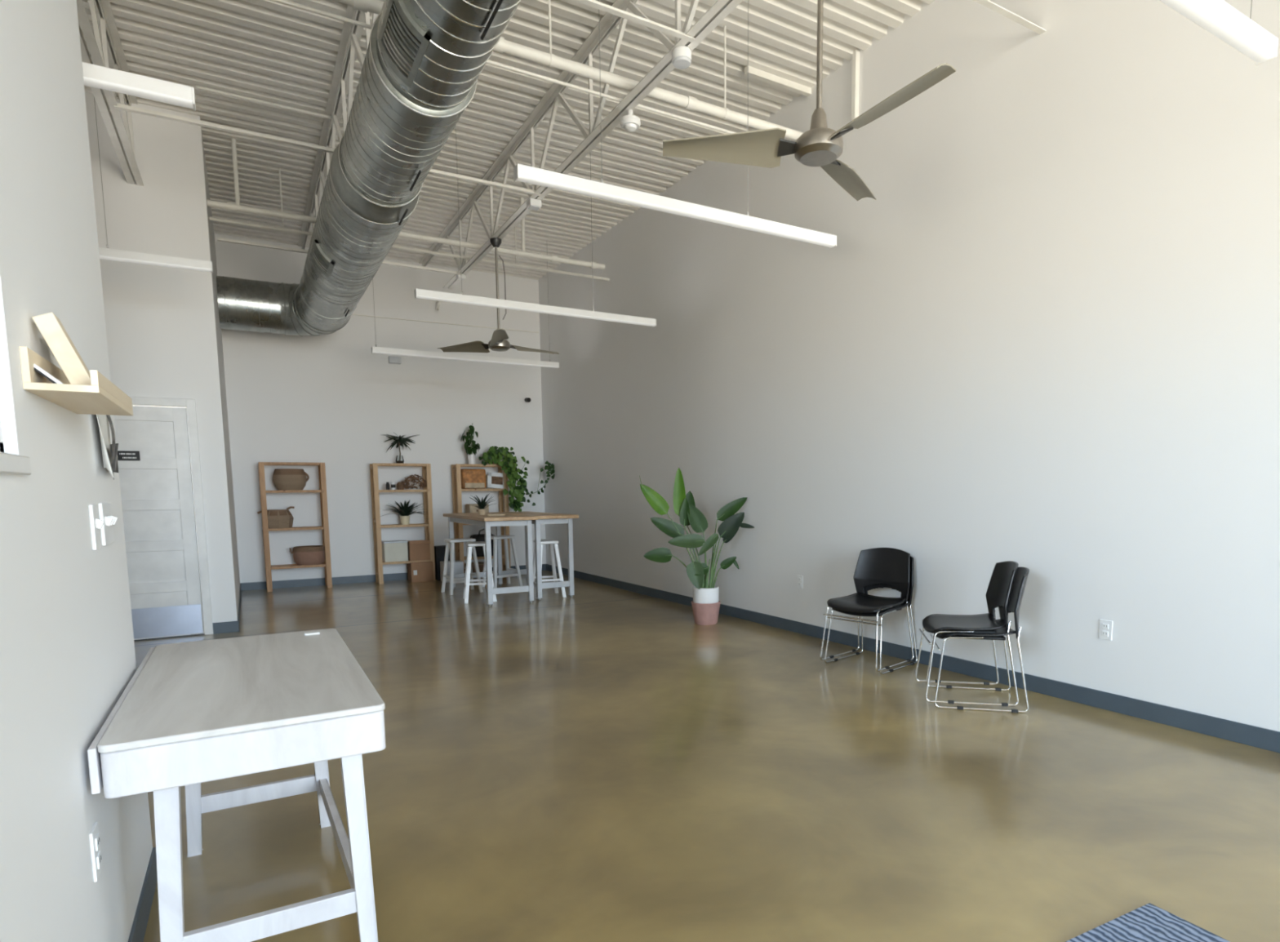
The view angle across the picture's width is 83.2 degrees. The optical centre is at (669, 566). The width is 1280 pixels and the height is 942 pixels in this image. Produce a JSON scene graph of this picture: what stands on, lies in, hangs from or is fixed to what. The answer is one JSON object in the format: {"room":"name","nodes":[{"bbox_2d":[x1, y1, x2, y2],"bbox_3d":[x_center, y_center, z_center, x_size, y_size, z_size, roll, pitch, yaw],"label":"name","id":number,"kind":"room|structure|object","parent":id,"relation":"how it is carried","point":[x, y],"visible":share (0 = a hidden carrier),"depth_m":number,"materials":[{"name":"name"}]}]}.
{"room":"studio space","nodes":[
{"label":"studio space","id":0,"kind":"room"},
{"bbox_2d":[0,0,152,941],"bbox_3d":[0.444,-0.854,-1.719,0.140,4.700,9.150,-4,7,-30],"label":"wall","id":1,"kind":"structure","parent":0,"point":[68,654],"depth_m":1.54,"materials":[{"name":"paint"}]},
{"bbox_2d":[0,416,31,475],"bbox_3d":[-0.916,-0.657,0.734,0.084,1.094,1.212,-4,7,-30],"label":"window sill","id":2,"kind":"structure","parent":1,"relation":"in","point":[10,464],"depth_m":1.25,"materials":[{"name":"white paint"}]},
{"bbox_2d":[18,346,133,415],"bbox_3d":[-1.308,-0.404,1.612,0.115,0.080,0.500,-4,7,-30],"label":"wall shelf","id":3,"kind":"object","parent":1,"relation":"attached to","point":[103,397],"visible":0.94,"depth_m":1.49,"materials":[{"name":"brown wood"}]},
{"bbox_2d":[33,364,63,383],"bbox_3d":[-1.241,-0.379,1.444,0.046,0.042,0.070,-4,7,-30],"label":"photo card","id":4,"kind":"object","parent":3,"relation":"on","point":[37,368],"visible":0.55,"depth_m":1.42,"materials":[{"name":"white paper"}]},
{"bbox_2d":[31,312,91,385],"bbox_3d":[-1.250,-0.436,1.497,0.093,0.165,0.060,-4,7,-30],"label":"wooden block","id":5,"kind":"object","parent":3,"relation":"on","point":[51,327],"visible":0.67,"depth_m":1.47,"materials":[{"name":"brown wood"}]},
{"bbox_2d":[89,822,102,882],"bbox_3d":[-1.327,0.659,1.670,0.010,0.116,0.072,-4,7,-30],"label":"wall outlet","id":6,"kind":"object","parent":1,"relation":"attached to","point":[95,841],"visible":1,"depth_m":1.65,"materials":[{"name":"white plastic"}]},
{"bbox_2d":[94,832,100,851],"bbox_3d":[-1.325,0.637,1.668,0.004,0.030,0.034,-4,7,-30],"label":"socket","id":7,"kind":"object","parent":6,"relation":"attached to","point":[97,842],"depth_m":1.66,"materials":[{"name":"white plastic"}]},
{"bbox_2d":[97,850,102,869],"bbox_3d":[-1.324,0.681,1.673,0.004,0.030,0.034,-4,7,-30],"label":"socket","id":8,"kind":"object","parent":6,"relation":"attached to","point":[99,853],"depth_m":1.67,"materials":[{"name":"white plastic"}]},
{"bbox_2d":[88,504,104,550],"bbox_3d":[-1.511,-0.106,1.907,0.025,0.118,0.072,-4,7,-30],"label":"light switch","id":9,"kind":"object","parent":1,"relation":"attached to","point":[96,524],"visible":1,"depth_m":1.89,"materials":[{"name":"white plastic"}]},
{"bbox_2d":[96,414,118,479],"bbox_3d":[-1.613,-0.357,2.085,0.047,0.209,0.289,-4,7,-30],"label":"wall calendar","id":10,"kind":"object","parent":1,"relation":"attached to","point":[109,451],"visible":0.92,"depth_m":2.04,"materials":[{"name":"paper"}]},
{"bbox_2d":[110,443,118,472],"bbox_3d":[-1.625,-0.317,2.109,0.019,0.078,0.203,-5,8,-38],"label":"picture","id":11,"kind":"object","parent":10,"relation":"attached to","point":[113,451],"depth_m":2.04},
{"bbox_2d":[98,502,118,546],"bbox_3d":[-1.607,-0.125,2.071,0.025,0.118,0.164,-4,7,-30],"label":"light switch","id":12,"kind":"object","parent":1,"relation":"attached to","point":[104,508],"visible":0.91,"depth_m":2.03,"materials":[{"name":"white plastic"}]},
{"bbox_2d":[128,847,157,941],"bbox_3d":[0.476,1.416,-1.350,0.012,0.105,8.950,-4,7,-30],"label":"baseboard","id":13,"kind":"structure","parent":1,"relation":"attached to","point":[140,920],"depth_m":2.22,"materials":[{"name":"rubber"}]},
{"bbox_2d":[84,92,237,634],"bbox_3d":[-5.280,-1.643,6.056,2.550,4.700,0.120,-4,7,-30],"label":"wall partition","id":14,"kind":"structure","parent":0,"point":[160,321],"depth_m":6.37,"materials":[{"name":"paint"}]},
{"bbox_2d":[113,405,204,640],"bbox_3d":[-4.787,-0.379,6.440,0.930,2.095,0.140,-4,7,-30],"label":"door","id":15,"kind":"structure","parent":14,"relation":"in","point":[157,491],"depth_m":6.53,"materials":[{"name":"wood"}]},
{"bbox_2d":[117,450,140,460],"bbox_3d":[-4.782,-0.981,6.358,0.175,0.085,0.008,-4,7,-30],"label":"door sign","id":16,"kind":"object","parent":15,"relation":"attached to","point":[122,455],"visible":0.87,"depth_m":6.36,"materials":[{"name":"black plastic"}]},
{"bbox_2d":[128,395,213,635],"bbox_3d":[-4.767,-0.412,6.402,1.070,2.170,0.030,-4,7,-30],"label":"trim","id":17,"kind":"structure","parent":14,"relation":"attached to","point":[190,404],"depth_m":6.61,"materials":[{"name":"paint"}]},
{"bbox_2d":[213,582,241,634],"bbox_3d":[-5.054,0.426,8.276,0.209,0.105,3.359,-4,7,-30],"label":"baseboard","id":18,"kind":"structure","parent":14,"relation":"attached to","point":[229,626],"depth_m":6.85,"materials":[{"name":"rubber"}]},
{"bbox_2d":[200,126,239,613],"bbox_3d":[-5.076,-1.866,8.103,0.120,4.700,3.230,-4,7,-30],"label":"wall","id":19,"kind":"structure","parent":0,"point":[211,233],"depth_m":7.74,"materials":[{"name":"paint"}]},
{"bbox_2d":[186,233,546,592],"bbox_3d":[-5.013,-2.100,10.083,7.300,4.750,0.150,-4,7,-30],"label":"wall","id":20,"kind":"structure","parent":0,"point":[330,400],"depth_m":10.41,"materials":[{"name":"paint"}]},
{"bbox_2d":[240,564,546,591],"bbox_3d":[-3.930,0.138,10.858,4.370,0.105,0.012,-4,7,-30],"label":"baseboard","id":21,"kind":"structure","parent":20,"relation":"attached to","point":[395,576],"depth_m":10.27,"materials":[{"name":"rubber"}]},
{"bbox_2d":[388,355,401,364],"bbox_3d":[-3.992,-3.005,10.468,0.170,0.100,0.060,-4,7,-30],"label":"wall sensor","id":22,"kind":"object","parent":20,"relation":"attached to","point":[392,359],"visible":1,"depth_m":10.44,"materials":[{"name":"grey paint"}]},
{"bbox_2d":[351,314,538,333],"bbox_3d":[-3.959,-3.596,10.438,4.340,0.054,0.016,-4,7,-30],"label":"conduit","id":23,"kind":"object","parent":20,"relation":"attached to","point":[352,314],"visible":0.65,"depth_m":10.74,"materials":[{"name":"metal"}]},
{"bbox_2d":[78,0,935,279],"bbox_3d":[-0.639,-3.662,2.349,7.300,0.132,17.526,-4,7,-30],"label":"ceiling","id":24,"kind":"structure","parent":0,"point":[269,51],"depth_m":6.03,"materials":[{"name":"paint"}]},
{"bbox_2d":[76,0,143,186],"bbox_3d":[-1.088,-3.016,0.186,0.128,0.675,13.950,-4,7,-30],"label":"joist","id":25,"kind":"object","parent":24,"relation":"attached to","point":[104,57],"visible":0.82,"depth_m":5.10,"materials":[{"name":"paint"}]},
{"bbox_2d":[81,62,195,111],"bbox_3d":[-3.143,-2.782,2.490,2.412,1.667,0.070,-4,7,-30],"label":"lamp","id":26,"kind":"object","parent":24,"relation":"hanging from","point":[94,76],"visible":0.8,"depth_m":3.06,"materials":[{"name":"white"}]},
{"bbox_2d":[83,76,193,108],"bbox_3d":[-3.136,-1.962,2.579,2.398,0.014,0.066,-4,7,-30],"label":"diffuser","id":27,"kind":"object","parent":26,"relation":"attached to","point":[107,83],"depth_m":3.07,"materials":[{"name":"white"}]},
{"bbox_2d":[89,53,213,273],"bbox_3d":[-4.558,-3.027,4.871,2.382,1.667,0.070,-4,7,-30],"label":"lamp","id":28,"kind":"object","parent":24,"relation":"hanging from","point":[106,253],"visible":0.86,"depth_m":5.33,"materials":[{"name":"white"}]},
{"bbox_2d":[99,255,211,272],"bbox_3d":[-4.551,-2.206,4.959,2.368,0.014,0.066,-4,7,-30],"label":"diffuser","id":29,"kind":"object","parent":28,"relation":"attached to","point":[131,259],"depth_m":5.36,"materials":[{"name":"white"}]},
{"bbox_2d":[195,84,330,119],"bbox_3d":[-3.434,-3.951,6.134,1.000,0.027,0.028,-4,7,-30],"label":"conduit","id":30,"kind":"object","parent":24,"relation":"attached to","point":[199,87],"visible":1,"depth_m":6.11,"materials":[{"name":"metal"}]},
{"bbox_2d":[297,0,385,249],"bbox_3d":[-0.612,-3.258,2.391,0.128,0.675,17.300,-4,7,-30],"label":"joist","id":31,"kind":"object","parent":24,"relation":"attached to","point":[350,37],"visible":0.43,"depth_m":5.98,"materials":[{"name":"paint"}]},
{"bbox_2d":[114,103,541,195],"bbox_3d":[-2.487,-3.269,5.713,3.070,0.037,0.038,-4,7,-30],"label":"bridging angle","id":32,"kind":"object","parent":31,"relation":"attached to","point":[122,107],"visible":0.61,"depth_m":5.41,"materials":[{"name":"paint"}]},
{"bbox_2d":[217,237,462,275],"bbox_3d":[-3.650,-3.527,8.206,2.550,0.037,0.038,-4,7,-30],"label":"bridging angle","id":33,"kind":"object","parent":31,"relation":"attached to","point":[220,239],"visible":0.71,"depth_m":7.95,"materials":[{"name":"paint"}]},
{"bbox_2d":[573,0,694,42],"bbox_3d":[-1.185,-3.041,3.497,3.070,0.037,0.038,-4,7,-30],"label":"bridging angle","id":34,"kind":"object","parent":31,"relation":"attached to","point":[597,5],"visible":1,"depth_m":4.08,"materials":[{"name":"paint"}]},
{"bbox_2d":[216,0,520,336],"bbox_3d":[-0.456,-2.930,2.373,1.440,1.394,16.554,-5,7,-33],"label":"spiral duct","id":35,"kind":"object","parent":24,"relation":"hanging from","point":[424,60],"visible":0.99,"depth_m":4.46,"materials":[{"name":"silver metal"}]},
{"bbox_2d":[311,240,334,277],"bbox_3d":[-3.153,-2.799,6.552,0.160,0.204,0.430,-4,7,-30],"label":"register","id":36,"kind":"object","parent":35,"relation":"attached to","point":[326,266],"depth_m":6.52,"materials":[{"name":"metal"}]},
{"bbox_2d":[377,0,431,88],"bbox_3d":[-1.263,-2.504,3.425,0.161,0.195,0.440,-4,7,-30],"label":"register","id":37,"kind":"object","parent":35,"relation":"attached to","point":[404,43],"depth_m":3.41,"materials":[{"name":"metal"}]},
{"bbox_2d":[207,138,604,269],"bbox_3d":[-2.572,-3.833,7.759,4.100,0.658,0.076,-4,7,-30],"label":"pipe","id":38,"kind":"object","parent":24,"relation":"hanging from","point":[231,206],"visible":0.84,"depth_m":7.69,"materials":[{"name":"metal"}]},
{"bbox_2d":[208,167,609,280],"bbox_3d":[-2.687,-3.918,8.242,4.398,0.671,0.042,-4,7,-30],"label":"conduit","id":39,"kind":"object","parent":24,"relation":"hanging from","point":[213,219],"visible":0.91,"depth_m":8.21,"materials":[{"name":"metal"}]},
{"bbox_2d":[371,260,559,368],"bbox_3d":[-2.577,-3.506,9.245,2.402,1.687,0.070,-4,7,-30],"label":"lamp","id":40,"kind":"object","parent":24,"relation":"hanging from","point":[375,349],"visible":0.98,"depth_m":9.25,"materials":[{"name":"white"}]},
{"bbox_2d":[373,351,558,368],"bbox_3d":[-2.570,-2.675,9.334,2.388,0.014,0.066,-4,7,-30],"label":"diffuser","id":41,"kind":"object","parent":40,"relation":"attached to","point":[394,353],"depth_m":9.29,"materials":[{"name":"white"}]},
{"bbox_2d":[414,128,656,327],"bbox_3d":[-1.202,-3.270,6.852,2.412,1.667,0.070,-4,7,-30],"label":"lamp","id":42,"kind":"object","parent":24,"relation":"hanging from","point":[419,293],"visible":0.97,"depth_m":6.83,"materials":[{"name":"white"}]},
{"bbox_2d":[416,295,655,326],"bbox_3d":[-1.194,-2.449,6.941,2.398,0.014,0.066,-4,7,-30],"label":"diffuser","id":43,"kind":"object","parent":42,"relation":"attached to","point":[440,298],"depth_m":6.87,"materials":[{"name":"white"}]},
{"bbox_2d":[330,0,803,141],"bbox_3d":[-1.709,-3.465,4.019,6.700,0.682,0.084,-4,7,-30],"label":"pipe","id":44,"kind":"object","parent":24,"relation":"hanging from","point":[687,102],"visible":0.68,"depth_m":4.79,"materials":[{"name":"metal"}]},
{"bbox_2d":[418,0,742,288],"bbox_3d":[0.752,-3.355,3.183,0.128,0.675,17.300,-4,7,-30],"label":"joist","id":45,"kind":"object","parent":24,"relation":"attached to","point":[720,10],"visible":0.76,"depth_m":5.67,"materials":[{"name":"paint"}]},
{"bbox_2d":[456,274,465,280],"bbox_3d":[-2.574,-3.577,8.890,0.090,0.050,0.090,-4,7,-30],"label":"junction box","id":46,"kind":"object","parent":45,"relation":"attached to","point":[459,277],"visible":0.98,"depth_m":8.86,"materials":[{"name":"white plastic"}]},
{"bbox_2d":[437,237,559,354],"bbox_3d":[-1.717,-2.905,7.694,1.268,1.145,1.309,-4,7,-30],"label":"ceiling fan","id":47,"kind":"object","parent":45,"relation":"hanging from","point":[498,342],"visible":1,"depth_m":7.73,"materials":[{"name":"silver metal"}]},
{"bbox_2d":[271,0,737,133],"bbox_3d":[-0.476,-3.221,4.908,4.090,0.021,0.022,-4,7,-30],"label":"conduit","id":48,"kind":"object","parent":45,"relation":"attached to","point":[283,2],"visible":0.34,"depth_m":4.69,"materials":[{"name":"metal"}]},
{"bbox_2d":[526,197,541,210],"bbox_3d":[-1.247,-3.336,6.632,0.110,0.068,0.110,-4,7,-30],"label":"junction box","id":49,"kind":"object","parent":45,"relation":"attached to","point":[534,204],"visible":1,"depth_m":6.60,"materials":[{"name":"white plastic"}]},
{"bbox_2d":[619,109,640,132],"bbox_3d":[-0.275,-3.143,5.080,0.148,0.135,0.148,-4,7,-30],"label":"smoke detector","id":50,"kind":"object","parent":45,"relation":"attached to","point":[629,122],"visible":1,"depth_m":5.05,"materials":[{"name":"white plastic"}]},
{"bbox_2d":[671,45,691,69],"bbox_3d":[0.075,-3.096,4.383,0.120,0.085,0.120,-4,7,-30],"label":"canopy","id":51,"kind":"object","parent":45,"relation":"attached to","point":[681,55],"visible":1,"depth_m":4.34,"materials":[{"name":"white plastic"}]},
{"bbox_2d":[662,0,955,200],"bbox_3d":[0.794,-2.470,3.231,1.357,1.095,1.146,-4,7,-30],"label":"ceiling fan","id":52,"kind":"object","parent":45,"relation":"hanging from","point":[821,146],"visible":1,"depth_m":3.39,"materials":[{"name":"silver metal"}]},
{"bbox_2d":[513,0,836,248],"bbox_3d":[0.153,-3.021,4.437,2.322,1.667,0.070,-4,7,-30],"label":"lamp","id":53,"kind":"object","parent":24,"relation":"hanging from","point":[522,173],"visible":1,"depth_m":4.37,"materials":[{"name":"white"}]},
{"bbox_2d":[516,174,835,247],"bbox_3d":[0.161,-2.201,4.525,2.308,0.014,0.066,-4,7,-30],"label":"diffuser","id":54,"kind":"object","parent":53,"relation":"attached to","point":[538,180],"depth_m":4.41,"materials":[{"name":"white"}]},
{"bbox_2d":[1159,0,1278,65],"bbox_3d":[1.435,-2.797,2.255,2.242,1.667,0.070,-4,7,-30],"label":"lamp","id":55,"kind":"object","parent":24,"relation":"hanging from","point":[1219,18],"visible":1,"depth_m":2.71,"materials":[{"name":"white"}]},
{"bbox_2d":[133,570,1279,941],"bbox_3d":[-0.418,1.113,2.954,7.900,0.200,18.100,-4,7,-30],"label":"floor","id":56,"kind":"structure","parent":0,"point":[602,762],"depth_m":3.07,"materials":[{"name":"concrete"}]},
{"bbox_2d":[87,628,386,941],"bbox_3d":[-1.335,0.705,2.333,0.627,0.772,1.260,-4,7,-30],"label":"writing desk","id":57,"kind":"object","parent":56,"relation":"on","point":[191,714],"visible":1,"depth_m":1.91,"materials":[{"name":"white wood"}]},
{"bbox_2d":[257,462,332,591],"bbox_3d":[-5.108,-0.555,9.848,0.790,1.720,0.302,-4,7,-30],"label":"shelf unit","id":58,"kind":"object","parent":56,"relation":"on","point":[322,471],"visible":0.99,"depth_m":9.75,"materials":[{"name":"brown wood"}]},
{"bbox_2d":[257,506,294,528],"bbox_3d":[-5.287,-0.670,9.732,0.370,0.288,0.370,1,6,13],"label":"woven basket","id":59,"kind":"object","parent":58,"relation":"on","point":[277,518],"visible":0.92,"depth_m":9.61,"materials":[{"name":"wicker"}]},
{"bbox_2d":[272,468,309,490],"bbox_3d":[-5.144,-1.182,9.763,0.410,0.285,0.409,0,6,0],"label":"woven basket","id":60,"kind":"object","parent":58,"relation":"on","point":[284,479],"visible":1,"depth_m":9.61,"materials":[{"name":"wicker"}]},
{"bbox_2d":[289,545,325,565],"bbox_3d":[-4.980,-0.160,9.965,0.400,0.247,0.400,1,6,15],"label":"woven basket","id":61,"kind":"object","parent":58,"relation":"on","point":[306,555],"visible":0.99,"depth_m":9.82,"materials":[{"name":"wicker"}]},
{"bbox_2d":[369,462,435,584],"bbox_3d":[-3.900,-0.641,10.550,0.790,1.720,0.302,-4,7,-30],"label":"shelf unit","id":62,"kind":"object","parent":56,"relation":"on","point":[426,468],"visible":0.94,"depth_m":10.45,"materials":[{"name":"brown wood"}]},
{"bbox_2d":[381,540,408,562],"bbox_3d":[-4.008,-0.231,10.517,0.330,0.292,0.240,-4,7,-30],"label":"storage box","id":63,"kind":"object","parent":62,"relation":"on","point":[392,550],"visible":0.94,"depth_m":10.42,"materials":[{"name":"fabric"}]},
{"bbox_2d":[396,482,404,489],"bbox_3d":[-3.901,-1.173,10.447,0.100,0.110,0.100,-4,7,-30],"label":"jar","id":64,"kind":"object","parent":62,"relation":"on","point":[400,486],"visible":0.94,"depth_m":10.41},
{"bbox_2d":[384,433,417,463],"bbox_3d":[-3.903,-1.716,10.441,0.539,0.440,0.443,-4,7,-30],"label":"potted palm","id":65,"kind":"object","parent":62,"relation":"on","point":[401,441],"visible":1,"depth_m":10.41,"materials":[{"name":"green plant"}]},
{"bbox_2d":[381,500,425,524],"bbox_3d":[-3.887,-0.800,10.541,0.692,0.358,0.505,-4,7,-30],"label":"potted plant","id":66,"kind":"object","parent":62,"relation":"on","point":[405,511],"visible":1,"depth_m":10.48,"materials":[{"name":"green plant"}]},
{"bbox_2d":[400,474,426,488],"bbox_3d":[-3.748,-1.247,10.541,0.424,0.218,0.160,-4,7,-30],"label":"dried arrangement","id":67,"kind":"object","parent":62,"relation":"on","point":[413,478],"visible":1,"depth_m":10.53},
{"bbox_2d":[407,540,430,560],"bbox_3d":[-3.712,-0.249,10.664,0.301,0.292,0.272,-4,7,-30],"label":"storage box","id":68,"kind":"object","parent":62,"relation":"on","point":[418,550],"visible":0.83,"depth_m":10.56,"materials":[{"name":"cardboard"}]},
{"bbox_2d":[407,561,433,582],"bbox_3d":[-3.692,0.064,10.678,0.311,0.286,0.302,-4,7,-30],"label":"storage box","id":69,"kind":"object","parent":56,"relation":"on","point":[422,571],"visible":0.8,"depth_m":10.55,"materials":[{"name":"cardboard"}]},
{"bbox_2d":[434,545,449,580],"bbox_3d":[-3.409,-0.063,10.833,0.230,0.500,0.260,-4,7,-30],"label":"storage box","id":70,"kind":"object","parent":56,"relation":"on","point":[439,550],"visible":0.29,"depth_m":10.69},
{"bbox_2d":[440,560,464,582],"bbox_3d":[-3.199,0.066,10.597,0.280,0.290,0.260,-4,7,-30],"label":"storage box","id":71,"kind":"object","parent":56,"relation":"on","point":[459,565],"visible":0.56,"depth_m":10.51,"materials":[{"name":"grey paint"}]},
{"bbox_2d":[440,537,483,595],"bbox_3d":[-2.721,-0.012,9.403,0.441,0.706,0.370,-5,8,-35],"label":"bar stool","id":72,"kind":"object","parent":56,"relation":"on","point":[452,541],"visible":0.95,"depth_m":9.37,"materials":[{"name":"white paint"}]},
{"bbox_2d":[464,561,484,573],"bbox_3d":[-2.981,0.046,11.136,0.352,0.211,0.352,-4,7,-30],"label":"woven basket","id":73,"kind":"object","parent":56,"relation":"on","point":[481,564],"visible":0.26,"depth_m":11.01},
{"bbox_2d":[462,541,496,603],"bbox_3d":[-2.314,0.057,8.729,0.370,0.706,0.441,-3,6,-18],"label":"bar stool","id":74,"kind":"object","parent":56,"relation":"on","point":[467,577],"visible":0.68,"depth_m":8.54,"materials":[{"name":"white paint"}]},
{"bbox_2d":[451,463,511,573],"bbox_3d":[-2.902,-0.712,11.128,0.780,1.720,0.302,-4,7,-30],"label":"shelf unit","id":75,"kind":"object","parent":56,"relation":"on","point":[455,468],"visible":0.56,"depth_m":11.02,"materials":[{"name":"brown wood"}]},
{"bbox_2d":[461,422,479,464],"bbox_3d":[-3.014,-1.866,10.924,0.267,0.620,0.297,-4,7,-30],"label":"potted plant","id":76,"kind":"object","parent":75,"relation":"on","point":[473,448],"visible":1,"depth_m":10.90,"materials":[{"name":"green plant"}]},
{"bbox_2d":[460,468,485,488],"bbox_3d":[-3.000,-1.341,10.999,0.360,0.300,0.211,-4,7,-30],"label":"box","id":77,"kind":"object","parent":75,"relation":"on","point":[470,478],"visible":0.94,"depth_m":10.91,"materials":[{"name":"brown fabric"}]},
{"bbox_2d":[465,503,488,512],"bbox_3d":[-2.954,-0.828,11.083,0.300,0.280,0.244,-4,7,-30],"label":"storage box","id":78,"kind":"object","parent":75,"relation":"on","point":[468,508],"visible":0.38,"depth_m":10.96,"materials":[{"name":"cardboard"}]},
{"bbox_2d":[470,528,494,556],"bbox_3d":[-2.882,-0.383,11.153,0.400,0.440,0.235,-4,7,-30],"label":"bag","id":79,"kind":"object","parent":75,"relation":"on","point":[480,537],"visible":0.41,"depth_m":11.04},
{"bbox_2d":[487,471,503,488],"bbox_3d":[-2.650,-1.327,11.076,0.320,0.266,0.045,-4,7,-30],"label":"picture frame","id":80,"kind":"object","parent":75,"relation":"on","point":[495,480],"visible":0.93,"depth_m":11.06,"materials":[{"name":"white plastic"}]},
{"bbox_2d":[491,475,502,484],"bbox_3d":[-2.652,-1.327,11.080,0.200,0.130,0.010,2,-2,-31],"label":"picture","id":81,"kind":"object","parent":80,"relation":"attached to","point":[495,480],"depth_m":11.07},
{"bbox_2d":[478,445,554,511],"bbox_3d":[-2.272,-1.343,11.085,1.260,1.032,0.524,-2,6,-15],"label":"pothos","id":82,"kind":"object","parent":75,"relation":"on","point":[494,455],"visible":1,"depth_m":10.96,"materials":[{"name":"plant"}]},
{"bbox_2d":[443,512,537,606],"bbox_3d":[-2.283,-0.145,9.082,0.630,1.020,1.970,-4,7,-30],"label":"bar table","id":83,"kind":"object","parent":56,"relation":"on","point":[473,518],"visible":0.89,"depth_m":8.40,"materials":[{"name":"grey paint"}]},
{"bbox_2d":[469,493,494,515],"bbox_3d":[-2.319,-0.779,8.959,0.344,0.267,0.270,-4,7,-30],"label":"potted plant","id":84,"kind":"object","parent":83,"relation":"on","point":[482,504],"visible":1,"depth_m":8.94,"materials":[{"name":"green plant"}]},
{"bbox_2d":[481,534,522,587],"bbox_3d":[-2.322,-0.074,9.945,0.441,0.706,0.370,-6,8,-42],"label":"bar stool","id":85,"kind":"object","parent":56,"relation":"on","point":[495,538],"visible":0.71,"depth_m":9.93,"materials":[{"name":"white paint"}]},
{"bbox_2d":[495,511,578,599],"bbox_3d":[-1.794,-0.189,9.446,0.555,1.020,1.830,-4,7,-30],"label":"bar table","id":86,"kind":"object","parent":56,"relation":"on","point":[543,517],"visible":0.7,"depth_m":8.83,"materials":[{"name":"grey paint"}]},
{"bbox_2d":[533,539,566,599],"bbox_3d":[-1.535,0.019,9.020,0.370,0.706,0.441,-3,7,-22],"label":"bar stool","id":87,"kind":"object","parent":56,"relation":"on","point":[550,542],"visible":0.63,"depth_m":8.92,"materials":[{"name":"white paint"}]},
{"bbox_2d":[639,466,754,625],"bbox_3d":[0.263,-0.200,7.017,1.099,1.528,0.312,-1,6,-4],"label":"potted plant","id":88,"kind":"object","parent":56,"relation":"on","point":[705,604],"visible":1,"depth_m":6.95,"materials":[{"name":"plant"}]},
{"bbox_2d":[690,600,720,625],"bbox_3d":[0.360,0.449,7.103,0.294,0.218,0.294,-4,7,-30],"label":"pot","id":89,"kind":"object","parent":88,"relation":"on","point":[704,612],"depth_m":7.00,"materials":[{"name":"ceramic"}]},
{"bbox_2d":[692,585,719,603],"bbox_3d":[0.358,0.276,7.085,0.260,0.165,0.260,-4,7,-30],"label":"pot","id":90,"kind":"object","parent":88,"relation":"on","point":[702,593],"depth_m":6.98,"materials":[{"name":"white ceramic"}]},
{"bbox_2d":[824,555,917,674],"bbox_3d":[1.519,0.315,5.389,0.536,0.831,0.492,-6,8,-42],"label":"chair","id":91,"kind":"object","parent":56,"relation":"on","point":[900,606],"visible":0.26,"depth_m":5.33,"materials":[{"name":"black plastic"}]},
{"bbox_2d":[819,547,914,671],"bbox_3d":[1.478,0.287,5.348,0.536,0.831,0.492,-6,8,-42],"label":"chair","id":92,"kind":"object","parent":91,"relation":"on","point":[891,566],"visible":1,"depth_m":5.40,"materials":[{"name":"black plastic"}]},
{"bbox_2d":[925,566,1029,712],"bbox_3d":[1.903,0.413,4.449,0.536,0.831,0.492,1,6,13],"label":"chair","id":93,"kind":"object","parent":56,"relation":"on","point":[1022,573],"visible":0.71,"depth_m":4.30,"materials":[{"name":"black plastic"}]},
{"bbox_2d":[915,560,1018,706],"bbox_3d":[1.842,0.378,4.461,0.536,0.831,0.492,1,6,11],"label":"chair","id":94,"kind":"object","parent":93,"relation":"on","point":[998,593],"visible":1,"depth_m":4.46,"materials":[{"name":"black plastic"}]},
{"bbox_2d":[1065,902,1230,941],"bbox_3d":[1.234,1.125,1.725,1.000,0.012,0.720,-4,7,-27],"label":"door mat","id":95,"kind":"object","parent":56,"relation":"on","point":[1148,922],"visible":1,"depth_m":2.13,"materials":[{"name":"fabric"}]},
{"bbox_2d":[538,0,1279,731],"bbox_3d":[2.476,-1.552,4.351,0.200,4.750,17.653,-4,7,-31],"label":"wall","id":96,"kind":"structure","parent":0,"point":[1046,342],"depth_m":4.75,"materials":[{"name":"paint"}]},
{"bbox_2d":[744,65,811,97],"bbox_3d":[0.892,-3.962,5.880,0.660,0.050,0.045,-4,7,-30],"label":"deck angle","id":97,"kind":"object","parent":96,"relation":"attached to","point":[753,73],"visible":1,"depth_m":5.86,"materials":[{"name":"paint"}]},
{"bbox_2d":[797,574,803,588],"bbox_3d":[1.183,0.135,6.530,0.010,0.116,0.072,-4,7,-30],"label":"wall outlet","id":98,"kind":"object","parent":96,"relation":"attached to","point":[800,578],"visible":1,"depth_m":6.52,"materials":[{"name":"white plastic"}]},
{"bbox_2d":[851,48,859,119],"bbox_3d":[1.444,-3.734,5.587,0.040,0.500,0.042,-4,7,-30],"label":"channel","id":99,"kind":"object","parent":96,"relation":"attached to","point":[855,56],"visible":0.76,"depth_m":5.57,"materials":[{"name":"paint"}]},
{"bbox_2d":[546,564,1279,753],"bbox_3d":[2.398,0.761,4.572,0.018,0.105,17.301,-4,7,-31],"label":"baseboard","id":100,"kind":"structure","parent":96,"relation":"attached to","point":[1235,731],"depth_m":4.66,"materials":[{"name":"rubber"}]},
{"bbox_2d":[973,0,1046,34],"bbox_3d":[1.447,-3.173,3.865,1.860,0.037,0.038,-4,7,-30],"label":"bridging angle","id":101,"kind":"object","parent":96,"relation":"attached to","point":[987,3],"visible":1,"depth_m":4.17,"materials":[{"name":"paint"}]},
{"bbox_2d":[1098,619,1112,640],"bbox_3d":[2.564,0.371,4.233,0.010,0.116,0.072,-4,7,-30],"label":"wall outlet","id":102,"kind":"object","parent":96,"relation":"attached to","point":[1105,626],"visible":1,"depth_m":4.23,"materials":[{"name":"white plastic"}]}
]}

